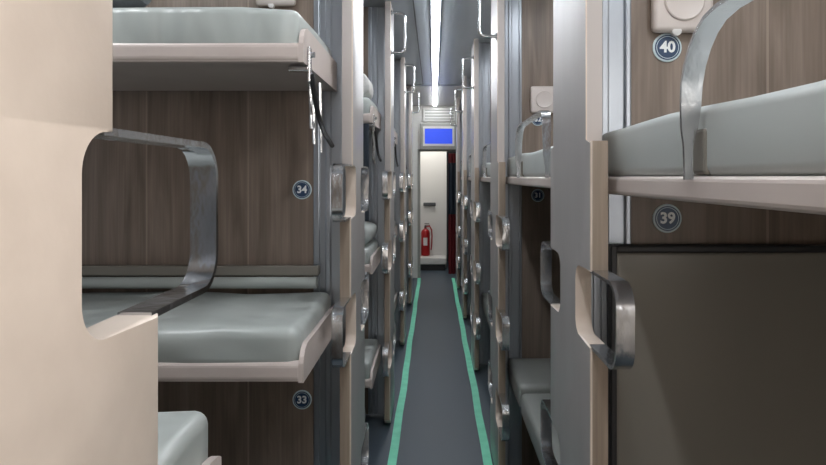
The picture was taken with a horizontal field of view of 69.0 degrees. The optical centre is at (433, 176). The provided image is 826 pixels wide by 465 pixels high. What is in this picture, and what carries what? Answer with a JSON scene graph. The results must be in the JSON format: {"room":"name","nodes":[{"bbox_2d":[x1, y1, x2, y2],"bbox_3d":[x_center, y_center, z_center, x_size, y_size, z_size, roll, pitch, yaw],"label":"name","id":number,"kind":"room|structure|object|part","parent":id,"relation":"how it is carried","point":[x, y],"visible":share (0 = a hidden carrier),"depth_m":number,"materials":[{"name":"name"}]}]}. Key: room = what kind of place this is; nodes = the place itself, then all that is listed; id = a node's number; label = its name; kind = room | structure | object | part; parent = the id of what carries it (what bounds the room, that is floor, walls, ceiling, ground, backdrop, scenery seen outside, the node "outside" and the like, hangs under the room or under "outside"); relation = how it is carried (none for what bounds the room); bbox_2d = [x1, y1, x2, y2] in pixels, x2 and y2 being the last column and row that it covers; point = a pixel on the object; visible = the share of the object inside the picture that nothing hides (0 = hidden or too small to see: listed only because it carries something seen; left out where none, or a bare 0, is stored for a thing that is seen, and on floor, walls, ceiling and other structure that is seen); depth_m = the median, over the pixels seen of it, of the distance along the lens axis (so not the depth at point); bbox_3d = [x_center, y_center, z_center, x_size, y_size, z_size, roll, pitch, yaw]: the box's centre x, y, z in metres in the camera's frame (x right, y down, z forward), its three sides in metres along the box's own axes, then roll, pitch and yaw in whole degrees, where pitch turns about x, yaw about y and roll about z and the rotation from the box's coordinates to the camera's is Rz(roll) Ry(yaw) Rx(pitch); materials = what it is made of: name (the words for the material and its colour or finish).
{"room":"train carriage","nodes":[
{"label":"train carriage","id":0,"kind":"room"},
{"bbox_2d":[363,0,490,84],"bbox_3d":[-0.540,-1.130,4.300,3.360,0.060,13.800,0,0,0],"label":"ceiling","id":1,"kind":"structure","parent":0,"point":[459,18],"depth_m":4.63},
{"bbox_2d":[412,0,422,82],"bbox_3d":[-0.130,-1.098,2.375,0.008,0.004,9.550,0,0,0],"label":"trim","id":2,"kind":"structure","parent":1,"relation":"attached to","point":[412,0],"depth_m":4.63,"materials":[{"name":"grey metal"}]},
{"bbox_2d":[406,85,461,85],"bbox_3d":[0.050,-1.094,7.170,1.100,0.012,0.040,0,0,0],"label":"trim","id":3,"kind":"structure","parent":1,"relation":"attached to","point":[406,85],"depth_m":7.15,"materials":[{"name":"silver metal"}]},
{"bbox_2d":[430,0,441,105],"bbox_3d":[0.012,-1.089,3.408,0.072,0.022,11.415,0,0,0],"label":"ceiling light strip","id":4,"kind":"object","parent":1,"relation":"attached to","point":[435,5],"visible":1,"depth_m":4.82,"materials":[{"name":"white plastic"}]},
{"bbox_2d":[432,0,439,105],"bbox_3d":[0.012,-1.089,3.400,0.054,0.021,11.400,0,0,0],"label":"diffuser","id":5,"kind":"object","parent":4,"relation":"attached to","point":[435,3],"depth_m":4.99,"materials":[{"name":"white plastic"}]},
{"bbox_2d":[365,261,493,464],"bbox_3d":[-0.540,1.580,4.300,3.360,0.060,13.800,0,0,0],"label":"floor","id":6,"kind":"structure","parent":0,"point":[439,426],"depth_m":4.29,"materials":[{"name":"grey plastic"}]},
{"bbox_2d":[0,0,217,464],"bbox_3d":[-1.194,0.216,0.395,1.848,2.628,0.723,0,0,0],"label":"bulkhead","id":7,"kind":"object","parent":6,"relation":"on","point":[72,393],"visible":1,"depth_m":0.44,"materials":[{"name":"beige plastic"}]},
{"bbox_2d":[158,411,220,464],"bbox_3d":[-1.226,0.437,0.702,1.761,0.133,0.545,0,0,0],"label":"sleeping berth","id":8,"kind":"object","parent":7,"relation":"attached to","point":[182,435],"visible":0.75,"depth_m":0.90,"materials":[{"name":"grey leather"}]},
{"bbox_2d":[201,456,220,464],"bbox_3d":[-1.226,0.473,0.702,1.761,0.062,0.545,0,0,0],"label":"tray","id":9,"kind":"object","parent":8,"relation":"on","point":[205,460],"depth_m":0.94,"materials":[{"name":"beige plastic"}]},
{"bbox_2d":[82,0,368,464],"bbox_3d":[-1.194,0.216,2.145,1.848,2.628,0.723,0,0,0],"label":"wall","id":10,"kind":"structure","parent":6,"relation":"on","point":[282,200],"depth_m":2.12,"materials":[{"name":"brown wood"}]},
{"bbox_2d":[82,265,333,382],"bbox_3d":[-1.222,0.422,1.839,1.761,0.232,0.545,0,0,0],"label":"sleeping berth","id":11,"kind":"object","parent":10,"relation":"attached to","point":[209,336],"visible":0.7,"depth_m":1.73,"materials":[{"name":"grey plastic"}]},
{"bbox_3d":[-1.224,0.450,1.835,1.737,0.115,0.534,0,0,0],"label":"mattress","id":12,"kind":"part","parent":11,"relation":"part of","materials":[{"name":"grey leather"}]},
{"bbox_2d":[158,304,333,382],"bbox_3d":[-1.222,0.492,1.839,1.761,0.092,0.545,0,0,0],"label":"tray","id":13,"kind":"object","parent":11,"relation":"on","point":[293,360],"depth_m":1.57,"materials":[{"name":"grey leather"}]},
{"bbox_2d":[113,7,336,151],"bbox_3d":[-1.210,-0.267,1.839,1.784,0.374,0.545,0,0,0],"label":"sleeping berth","id":14,"kind":"object","parent":10,"relation":"attached to","point":[155,48],"visible":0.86,"depth_m":1.57,"materials":[{"name":"grey plastic"}]},
{"bbox_2d":[113,0,151,8],"bbox_3d":[-0.965,-0.530,1.660,0.340,0.142,0.144,0,0,0],"label":"rolled blanket","id":15,"kind":"object","parent":14,"relation":"on","point":[117,4],"visible":0.23,"depth_m":1.64,"materials":[{"name":"grey fabric"}]},
{"bbox_3d":[-1.224,-0.392,1.835,1.737,0.124,0.533,0,0,0],"label":"mattress","id":16,"kind":"part","parent":14,"relation":"part of","materials":[{"name":"grey leather"}]},
{"bbox_2d":[113,28,336,91],"bbox_3d":[-1.222,-0.350,1.839,1.761,0.100,0.545,0,0,0],"label":"tray","id":17,"kind":"object","parent":14,"relation":"on","point":[144,59],"depth_m":1.59,"materials":[{"name":"beige plastic"}]},
{"bbox_3d":[-0.354,-0.225,1.721,0.011,0.171,0.031,0,0,0],"label":"stay rod","id":18,"kind":"part","parent":14,"relation":"part of","materials":[{"name":"silver metal"}]},
{"bbox_3d":[-0.360,-0.205,1.791,0.011,0.211,0.031,0,0,0],"label":"stay rod","id":19,"kind":"part","parent":14,"relation":"part of","materials":[{"name":"silver metal"}]},
{"bbox_3d":[-0.366,-0.195,1.931,0.011,0.231,0.031,0,0,0],"label":"stay rod","id":20,"kind":"part","parent":14,"relation":"part of","materials":[{"name":"silver metal"}]},
{"bbox_2d":[256,0,295,7],"bbox_3d":[-0.555,-0.666,2.104,0.140,0.149,0.036,0,0,0],"label":"reading lamp","id":21,"kind":"object","parent":10,"relation":"attached to","point":[259,3],"depth_m":2.10,"materials":[{"name":"white plastic"}]},
{"bbox_3d":[-0.466,0.787,2.120,0.068,0.068,0.005,0,0,0],"label":"number plate","id":22,"kind":"part","parent":10,"relation":"part of","materials":[{"name":"blue plastic"}]},
{"bbox_3d":[-0.466,0.045,2.120,0.068,0.068,0.005,0,0,0],"label":"number plate","id":23,"kind":"part","parent":10,"relation":"part of","materials":[{"name":"blue plastic"}]},
{"bbox_3d":[-0.288,0.216,2.145,0.036,2.628,0.390,0,0,0],"label":"panel","id":24,"kind":"part","parent":10,"relation":"part of","materials":[{"name":"beige laminate"}]},
{"bbox_2d":[363,1,405,422],"bbox_3d":[-1.146,0.216,3.895,1.944,2.628,0.723,0,0,0],"label":"bulkhead","id":25,"kind":"object","parent":6,"relation":"on","point":[378,22],"visible":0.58,"depth_m":3.87,"materials":[{"name":"grey plastic"}]},
{"bbox_3d":[-1.272,0.216,3.895,1.693,2.627,0.044,0,0,0],"label":"wood panel","id":26,"kind":"part","parent":25,"relation":"part of","materials":[{"name":"grey wood"}]},
{"bbox_2d":[363,97,381,163],"bbox_3d":[-1.210,-0.267,3.588,1.784,0.374,0.545,0,0,0],"label":"sleeping berth","id":27,"kind":"object","parent":25,"relation":"attached to","point":[371,116],"visible":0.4,"depth_m":3.39,"materials":[{"name":"grey plastic"}]},
{"bbox_2d":[363,124,368,220],"bbox_3d":[-0.477,-0.025,3.280,0.245,0.530,0.048,0,0,0],"label":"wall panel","id":28,"kind":"object","parent":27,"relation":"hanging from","point":[365,126],"visible":0.14,"depth_m":3.26,"materials":[{"name":"black fabric"}]},
{"bbox_2d":[363,73,372,99],"bbox_3d":[-0.513,-0.526,3.507,0.306,0.132,0.345,0,0,0],"label":"folded blanket","id":29,"kind":"object","parent":27,"relation":"on","point":[367,85],"visible":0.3,"depth_m":3.37,"materials":[{"name":"grey fabric"}]},
{"bbox_3d":[-1.224,-0.392,3.585,1.737,0.124,0.533,0,0,0],"label":"mattress","id":30,"kind":"part","parent":27,"relation":"part of","materials":[{"name":"grey leather"}]},
{"bbox_2d":[363,106,380,129],"bbox_3d":[-1.222,-0.350,3.588,1.761,0.100,0.545,0,0,0],"label":"tray","id":31,"kind":"object","parent":27,"relation":"on","point":[371,116],"depth_m":3.36,"materials":[{"name":"beige plastic"}]},
{"bbox_3d":[-0.354,-0.225,3.471,0.011,0.171,0.031,0,0,0],"label":"stay rod","id":32,"kind":"part","parent":27,"relation":"part of","materials":[{"name":"silver metal"}]},
{"bbox_2d":[365,339,380,388],"bbox_3d":[-1.222,1.097,3.588,1.761,0.146,0.545,0,0,0],"label":"sleeping berth","id":33,"kind":"object","parent":25,"relation":"attached to","point":[372,350],"visible":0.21,"depth_m":3.50,"materials":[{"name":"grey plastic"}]},
{"bbox_3d":[-1.224,1.082,3.585,1.737,0.116,0.533,0,0,0],"label":"mattress","id":34,"kind":"part","parent":33,"relation":"part of","materials":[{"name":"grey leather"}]},
{"bbox_2d":[365,239,380,273],"bbox_3d":[-1.222,0.422,3.588,1.761,0.232,0.545,0,0,0],"label":"sleeping berth","id":35,"kind":"object","parent":25,"relation":"attached to","point":[372,251],"visible":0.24,"depth_m":3.44,"materials":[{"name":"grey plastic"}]},
{"bbox_2d":[365,221,376,243],"bbox_3d":[-0.531,0.326,3.553,0.355,0.120,0.412,0,0,0],"label":"pillow","id":36,"kind":"object","parent":35,"relation":"on","point":[370,228],"visible":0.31,"depth_m":3.44,"materials":[{"name":"grey fabric"}]},
{"bbox_3d":[-1.224,0.450,3.586,1.737,0.115,0.534,0,0,0],"label":"mattress","id":37,"kind":"part","parent":35,"relation":"part of","materials":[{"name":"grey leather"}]},
{"bbox_3d":[-0.288,0.216,3.895,0.036,2.628,0.390,0,0,0],"label":"panel","id":38,"kind":"part","parent":25,"relation":"part of","materials":[{"name":"beige laminate"}]},
{"bbox_3d":[-0.222,-0.905,3.765,0.096,0.288,0.038,0,0,0],"label":"tube handle","id":39,"kind":"part","parent":25,"relation":"part of","materials":[{"name":"silver metal"}]},
{"bbox_2d":[387,278,420,464],"bbox_3d":[-0.225,1.549,4.800,0.057,0.002,8.800,0,0,0],"label":"tape","id":40,"kind":"object","parent":6,"relation":"on","point":[392,460],"visible":1,"depth_m":4.31,"materials":[{"name":"green plastic"}]},
{"bbox_2d":[394,57,414,344],"bbox_3d":[-1.146,0.216,5.645,1.944,2.628,0.723,0,0,0],"label":"bulkhead","id":41,"kind":"object","parent":6,"relation":"on","point":[400,281],"visible":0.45,"depth_m":5.62,"materials":[{"name":"grey plastic"}]},
{"bbox_2d":[394,288,397,312],"bbox_3d":[-1.222,1.097,5.338,1.761,0.146,0.545,0,0,0],"label":"sleeping berth","id":42,"kind":"object","parent":41,"relation":"attached to","point":[395,292],"visible":0.05,"depth_m":5.46,"materials":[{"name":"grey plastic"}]},
{"bbox_2d":[394,220,397,235],"bbox_3d":[-1.222,0.422,5.338,1.761,0.232,0.545,0,0,0],"label":"sleeping berth","id":43,"kind":"object","parent":41,"relation":"attached to","point":[395,225],"visible":0.05,"depth_m":5.46,"materials":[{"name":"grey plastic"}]},
{"bbox_2d":[394,225,397,235],"bbox_3d":[-1.222,0.492,5.338,1.761,0.092,0.545,0,0,0],"label":"tray","id":44,"kind":"object","parent":43,"relation":"on","point":[395,226],"depth_m":5.46,"materials":[{"name":"grey plastic"}]},
{"bbox_2d":[394,129,398,166],"bbox_3d":[-1.210,-0.267,5.338,1.784,0.374,0.545,0,0,0],"label":"sleeping berth","id":45,"kind":"object","parent":41,"relation":"attached to","point":[395,133],"visible":0.14,"depth_m":5.29,"materials":[{"name":"grey plastic"}]},
{"bbox_2d":[394,131,397,144],"bbox_3d":[-1.222,-0.350,5.338,1.761,0.100,0.545,0,0,0],"label":"tray","id":46,"kind":"object","parent":45,"relation":"on","point":[395,134],"depth_m":5.31,"materials":[{"name":"beige plastic"}]},
{"bbox_3d":[-0.288,0.216,5.645,0.036,2.628,0.390,0,0,0],"label":"panel","id":47,"kind":"part","parent":41,"relation":"part of","materials":[{"name":"beige laminate"}]},
{"bbox_3d":[-0.222,-0.905,5.515,0.096,0.288,0.038,0,0,0],"label":"tube handle","id":48,"kind":"part","parent":41,"relation":"part of","materials":[{"name":"silver metal"}]},
{"bbox_2d":[406,86,419,303],"bbox_3d":[-1.146,0.216,7.395,1.944,2.628,0.723,0,0,0],"label":"bulkhead","id":49,"kind":"object","parent":6,"relation":"on","point":[409,96],"visible":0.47,"depth_m":7.26,"materials":[{"name":"grey plastic"}]},
{"bbox_3d":[-0.288,0.216,7.395,0.036,2.628,0.390,0,0,0],"label":"panel","id":50,"kind":"part","parent":49,"relation":"part of","materials":[{"name":"beige laminate"}]},
{"bbox_3d":[-0.222,-0.905,7.265,0.096,0.288,0.038,0,0,0],"label":"tube handle","id":51,"kind":"part","parent":49,"relation":"part of","materials":[{"name":"silver metal"}]},
{"bbox_2d":[420,255,445,269],"bbox_3d":[-0.028,1.442,10.080,0.465,0.215,0.300,0,0,0],"label":"box","id":52,"kind":"object","parent":6,"relation":"on","point":[431,262],"visible":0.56,"depth_m":9.95,"materials":[{"name":"white"}]},
{"bbox_2d":[450,98,461,287],"bbox_3d":[0.534,0.216,8.328,0.821,2.628,0.684,0,0,27],"label":"bulkhead","id":53,"kind":"object","parent":6,"relation":"on","point":[458,125],"visible":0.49,"depth_m":8.27,"materials":[{"name":"grey plastic"}]},
{"bbox_3d":[0.270,-0.830,8.280,0.096,0.278,0.038,0,0,0],"label":"tube handle","id":54,"kind":"part","parent":53,"relation":"part of","materials":[{"name":"silver metal"}]},
{"bbox_3d":[0.336,0.216,8.430,0.036,2.628,0.420,0,0,0],"label":"panel","id":55,"kind":"part","parent":53,"relation":"part of","materials":[{"name":"grey plastic"}]},
{"bbox_2d":[454,76,470,317],"bbox_3d":[0.534,0.216,6.578,0.821,2.628,0.684,0,0,27],"label":"bulkhead","id":56,"kind":"object","parent":6,"relation":"on","point":[466,93],"visible":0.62,"depth_m":6.60,"materials":[{"name":"grey plastic"}]},
{"bbox_3d":[0.270,-0.830,6.530,0.096,0.278,0.038,0,0,0],"label":"tube handle","id":57,"kind":"part","parent":56,"relation":"part of","materials":[{"name":"silver metal"}]},
{"bbox_3d":[0.336,0.216,6.680,0.036,2.628,0.420,0,0,0],"label":"panel","id":58,"kind":"part","parent":56,"relation":"part of","materials":[{"name":"grey plastic"}]},
{"bbox_2d":[451,278,491,464],"bbox_3d":[0.293,1.549,4.800,0.057,0.002,8.800,0,0,0],"label":"tape","id":59,"kind":"object","parent":6,"relation":"on","point":[486,456],"visible":0.99,"depth_m":4.31,"materials":[{"name":"green plastic"}]},
{"bbox_2d":[462,39,490,369],"bbox_3d":[0.534,0.216,4.828,0.821,2.628,0.684,0,0,27],"label":"bulkhead","id":60,"kind":"object","parent":6,"relation":"on","point":[480,57],"visible":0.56,"depth_m":4.91,"materials":[{"name":"grey plastic"}]},
{"bbox_3d":[0.270,-0.830,4.780,0.096,0.278,0.038,0,0,0],"label":"tube handle","id":61,"kind":"part","parent":60,"relation":"part of","materials":[{"name":"silver metal"}]},
{"bbox_3d":[0.336,0.216,4.930,0.036,2.628,0.420,0,0,0],"label":"panel","id":62,"kind":"part","parent":60,"relation":"part of","materials":[{"name":"beige laminate"}]},
{"bbox_2d":[481,293,489,326],"bbox_3d":[0.711,1.246,4.065,0.651,0.608,1.665,0,0,0],"label":"bench","id":63,"kind":"object","parent":6,"relation":"on","point":[484,298],"visible":0.09,"depth_m":4.58,"materials":[{"name":"grey plastic"}]},
{"bbox_2d":[481,293,487,316],"bbox_3d":[0.711,0.998,4.683,0.651,0.113,0.430,0,0,0],"label":"seat cushion","id":64,"kind":"object","parent":63,"relation":"on","point":[484,298],"depth_m":4.67,"materials":[{"name":"grey leather"}]},
{"bbox_2d":[478,0,559,464],"bbox_3d":[0.534,0.216,3.078,0.821,2.628,0.684,0,0,27],"label":"bulkhead","id":65,"kind":"object","parent":6,"relation":"on","point":[519,217],"visible":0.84,"depth_m":3.16,"materials":[{"name":"grey wood"}]},
{"bbox_3d":[0.270,-0.830,3.030,0.096,0.278,0.038,0,0,0],"label":"tube handle","id":66,"kind":"part","parent":65,"relation":"part of","materials":[{"name":"silver metal"}]},
{"bbox_3d":[0.336,0.216,3.180,0.036,2.628,0.420,0,0,0],"label":"panel","id":67,"kind":"part","parent":65,"relation":"part of","materials":[{"name":"grey plastic"}]},
{"bbox_3d":[0.546,-0.303,3.155,0.068,0.068,0.005,0,0,0],"label":"number plate","id":68,"kind":"part","parent":65,"relation":"part of","materials":[{"name":"blue"}]},
{"bbox_3d":[0.546,0.097,3.155,0.068,0.068,0.005,0,0,0],"label":"number plate","id":69,"kind":"part","parent":65,"relation":"part of","materials":[{"name":"blue"}]},
{"bbox_3d":[0.750,0.216,3.180,0.576,2.627,0.044,0,0,0],"label":"wood panel","id":70,"kind":"part","parent":65,"relation":"part of","materials":[{"name":"grey wood"}]},
{"bbox_2d":[530,86,552,112],"bbox_3d":[0.575,-0.405,3.143,0.140,0.140,0.030,0,0,0],"label":"reading lamp","id":71,"kind":"object","parent":65,"relation":"attached to","point":[541,97],"depth_m":3.13,"materials":[{"name":"white plastic"}]},
{"bbox_2d":[508,358,559,464],"bbox_3d":[0.711,1.246,2.315,0.651,0.608,1.665,0,0,0],"label":"bench","id":72,"kind":"object","parent":6,"relation":"on","point":[530,378],"visible":0.28,"depth_m":2.72,"materials":[{"name":"grey leather"}]},
{"bbox_2d":[508,358,550,406],"bbox_3d":[0.711,0.998,2.933,0.651,0.113,0.430,0,0,0],"label":"seat cushion","id":73,"kind":"object","parent":72,"relation":"on","point":[525,375],"depth_m":2.88,"materials":[{"name":"grey leather"}]},
{"bbox_2d":[521,393,559,464],"bbox_3d":[0.714,1.022,2.312,0.645,0.105,0.807,0,0,0],"label":"seat cushion","id":74,"kind":"object","parent":72,"relation":"on","point":[530,402],"depth_m":2.44,"materials":[{"name":"grey leather"}]},
{"bbox_2d":[540,0,825,464],"bbox_3d":[0.678,0.216,1.430,0.720,2.628,0.753,0,0,0],"label":"wall","id":75,"kind":"structure","parent":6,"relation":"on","point":[618,64],"depth_m":1.41,"materials":[{"name":"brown wood"}]},
{"bbox_3d":[0.336,0.216,1.430,0.036,2.628,0.420,0,0,0],"label":"panel","id":76,"kind":"part","parent":75,"relation":"part of","materials":[{"name":"beige laminate"}]},
{"bbox_3d":[0.546,0.097,1.405,0.068,0.068,0.005,0,0,0],"label":"number plate","id":77,"kind":"part","parent":75,"relation":"part of","materials":[{"name":"blue"}]},
{"bbox_3d":[0.546,-0.303,1.405,0.068,0.068,0.005,0,0,0],"label":"number plate","id":78,"kind":"part","parent":75,"relation":"part of","materials":[{"name":"blue"}]},
{"bbox_2d":[651,0,712,36],"bbox_3d":[0.575,-0.401,1.389,0.140,0.149,0.036,0,0,0],"label":"reading lamp","id":79,"kind":"object","parent":75,"relation":"attached to","point":[669,18],"depth_m":1.38,"materials":[{"name":"white plastic"}]},
{"bbox_3d":[0.750,0.216,1.430,0.576,2.627,0.044,0,0,0],"label":"wood panel","id":80,"kind":"part","parent":75,"relation":"part of","materials":[{"name":"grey wood"}]},
{"bbox_2d":[607,244,825,464],"bbox_3d":[0.720,0.843,1.380,0.633,1.374,0.036,0,0,0],"label":"panel","id":81,"kind":"object","parent":6,"relation":"on","point":[729,366],"visible":0.95,"depth_m":1.36,"materials":[{"name":"brown laminate"}]},
{"bbox_2d":[420,152,446,267],"bbox_3d":[-0.193,0.225,10.280,0.815,2.650,0.060,0,0,0],"label":"wall","id":82,"kind":"structure","parent":0,"point":[433,165],"depth_m":10.25,"materials":[{"name":"white"}]},
{"bbox_2d":[421,223,432,255],"bbox_3d":[-0.141,1.056,10.153,0.161,0.548,0.191,0,0,-39],"label":"fire extinguisher","id":83,"kind":"object","parent":82,"relation":"attached to","point":[425,234],"visible":1,"depth_m":10.09,"materials":[{"name":"red metal"}]},
{"bbox_2d":[423,203,435,205],"bbox_3d":[-0.075,0.465,10.230,0.210,0.056,0.035,0,0,0],"label":"grip","id":84,"kind":"object","parent":82,"relation":"attached to","point":[424,204],"visible":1,"depth_m":10.21,"materials":[{"name":"grey metal"}]},
{"bbox_2d":[413,106,455,277],"bbox_3d":[-0.540,0.225,9.250,3.160,2.650,0.060,0,0,0],"label":"wall","id":85,"kind":"structure","parent":0,"point":[417,117],"depth_m":9.22,"materials":[{"name":"white plastic"}]},
{"bbox_2d":[406,86,461,105],"bbox_3d":[0.050,-1.097,8.210,1.100,0.006,2.020,0,0,0],"label":"trim","id":86,"kind":"structure","parent":85,"relation":"attached to","point":[445,93],"depth_m":8.05,"materials":[{"name":"white metal"}]},
{"bbox_2d":[418,149,455,277],"bbox_3d":[0.065,0.562,9.245,0.634,1.975,0.090,0,0,0],"label":"trim","id":87,"kind":"structure","parent":85,"relation":"attached to","point":[419,150],"depth_m":9.20,"materials":[{"name":"grey plastic"}]},
{"bbox_2d":[420,123,455,149],"bbox_3d":[0.070,-0.620,9.155,0.570,0.410,0.082,0,0,0],"label":"display unit","id":88,"kind":"object","parent":85,"relation":"attached to","point":[433,136],"visible":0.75,"depth_m":9.12,"materials":[{"name":"grey plastic"}]},
{"bbox_2d":[423,108,455,120],"bbox_3d":[0.080,-0.955,9.198,0.500,0.200,0.038,0,0,0],"label":"air vent","id":89,"kind":"object","parent":85,"relation":"in","point":[429,114],"visible":0.96,"depth_m":9.19,"materials":[{"name":"white metal"}]},
{"bbox_2d":[448,153,455,273],"bbox_3d":[0.333,0.575,9.420,0.215,1.890,0.048,0,0,0],"label":"door curtain","id":90,"kind":"object","parent":85,"relation":"hanging from","point":[451,156],"visible":0.49,"depth_m":9.42,"materials":[{"name":"red fabric"}]},
{"bbox_2d":[448,163,455,213],"bbox_3d":[0.312,0.180,9.350,0.175,0.800,0.070,0,0,0],"label":"jacket","id":91,"kind":"object","parent":90,"relation":"hanging from","point":[451,166],"visible":0.67,"depth_m":9.34,"materials":[{"name":"black fabric"}]},
{"bbox_2d":[447,152,455,260],"bbox_3d":[0.200,0.225,11.125,1.600,2.650,0.050,0,0,0],"label":"wall","id":92,"kind":"structure","parent":0,"point":[447,152],"depth_m":11.10,"materials":[{"name":"grey"}]},
{"bbox_3d":[1.080,0.225,4.300,0.080,2.650,13.800,0,0,0],"label":"wall","id":93,"kind":"structure","parent":0,"visible":0},
{"bbox_2d":[468,154,470,180],"bbox_3d":[0.694,-0.093,5.805,0.684,0.260,1.690,0,0,0],"label":"side berth","id":94,"kind":"object","parent":93,"relation":"attached to","point":[469,177],"visible":0.09,"depth_m":6.11,"materials":[{"name":"grey plastic"}]},
{"bbox_3d":[0.367,-0.109,5.783,0.030,0.227,0.676,0,0,0],"label":"guard rail","id":95,"kind":"part","parent":94,"relation":"part of","materials":[{"name":"silver metal"}]},
{"bbox_2d":[480,141,490,181],"bbox_3d":[0.694,-0.093,4.055,0.684,0.260,1.690,0,0,0],"label":"side berth","id":96,"kind":"object","parent":93,"relation":"attached to","point":[485,168],"visible":0.13,"depth_m":4.35,"materials":[{"name":"grey plastic"}]},
{"bbox_2d":[480,177,489,181],"bbox_3d":[0.704,0.018,4.055,0.664,0.038,1.690,0,0,0],"label":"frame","id":97,"kind":"object","parent":96,"relation":"attached to","point":[482,179],"depth_m":4.35,"materials":[{"name":"beige plastic"}]},
{"bbox_3d":[0.705,-0.054,4.057,0.642,0.107,1.678,0,0,0],"label":"mattress","id":98,"kind":"part","parent":96,"relation":"part of","materials":[{"name":"grey plastic"}]},
{"bbox_2d":[506,110,552,187],"bbox_3d":[0.694,-0.093,2.305,0.684,0.260,1.690,0,0,0],"label":"side berth","id":99,"kind":"object","parent":93,"relation":"attached to","point":[533,169],"visible":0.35,"depth_m":2.29,"materials":[{"name":"grey leather"}]},
{"bbox_2d":[506,177,550,187],"bbox_3d":[0.704,0.018,2.305,0.664,0.038,1.690,0,0,0],"label":"frame","id":100,"kind":"object","parent":99,"relation":"attached to","point":[544,182],"depth_m":2.30,"materials":[{"name":"beige plastic"}]},
{"bbox_3d":[0.705,-0.054,2.307,0.642,0.107,1.678,0,0,0],"label":"mattress","id":101,"kind":"part","parent":99,"relation":"part of","materials":[{"name":"grey leather"}]},
{"bbox_3d":[0.367,-0.109,2.283,0.030,0.227,0.676,0,0,0],"label":"guard rail","id":102,"kind":"part","parent":99,"relation":"part of","materials":[{"name":"silver metal"}]},
{"bbox_2d":[602,0,825,214],"bbox_3d":[0.694,-0.093,0.555,0.684,0.260,1.690,0,0,0],"label":"side berth","id":103,"kind":"object","parent":93,"relation":"attached to","point":[765,151],"visible":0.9,"depth_m":0.78,"materials":[{"name":"grey leather"}]},
{"bbox_3d":[0.705,-0.054,0.557,0.642,0.107,1.678,0,0,0],"label":"mattress","id":104,"kind":"part","parent":103,"relation":"part of","materials":[{"name":"grey leather"}]},
{"bbox_3d":[0.367,-0.109,0.533,0.030,0.227,0.676,0,0,0],"label":"guard rail","id":105,"kind":"part","parent":103,"relation":"part of","materials":[{"name":"silver metal"}]},
{"bbox_2d":[608,176,825,214],"bbox_3d":[0.704,0.018,0.555,0.664,0.038,1.690,0,0,0],"label":"frame","id":106,"kind":"object","parent":103,"relation":"attached to","point":[801,194],"depth_m":0.74,"materials":[{"name":"beige plastic"}]}
]}

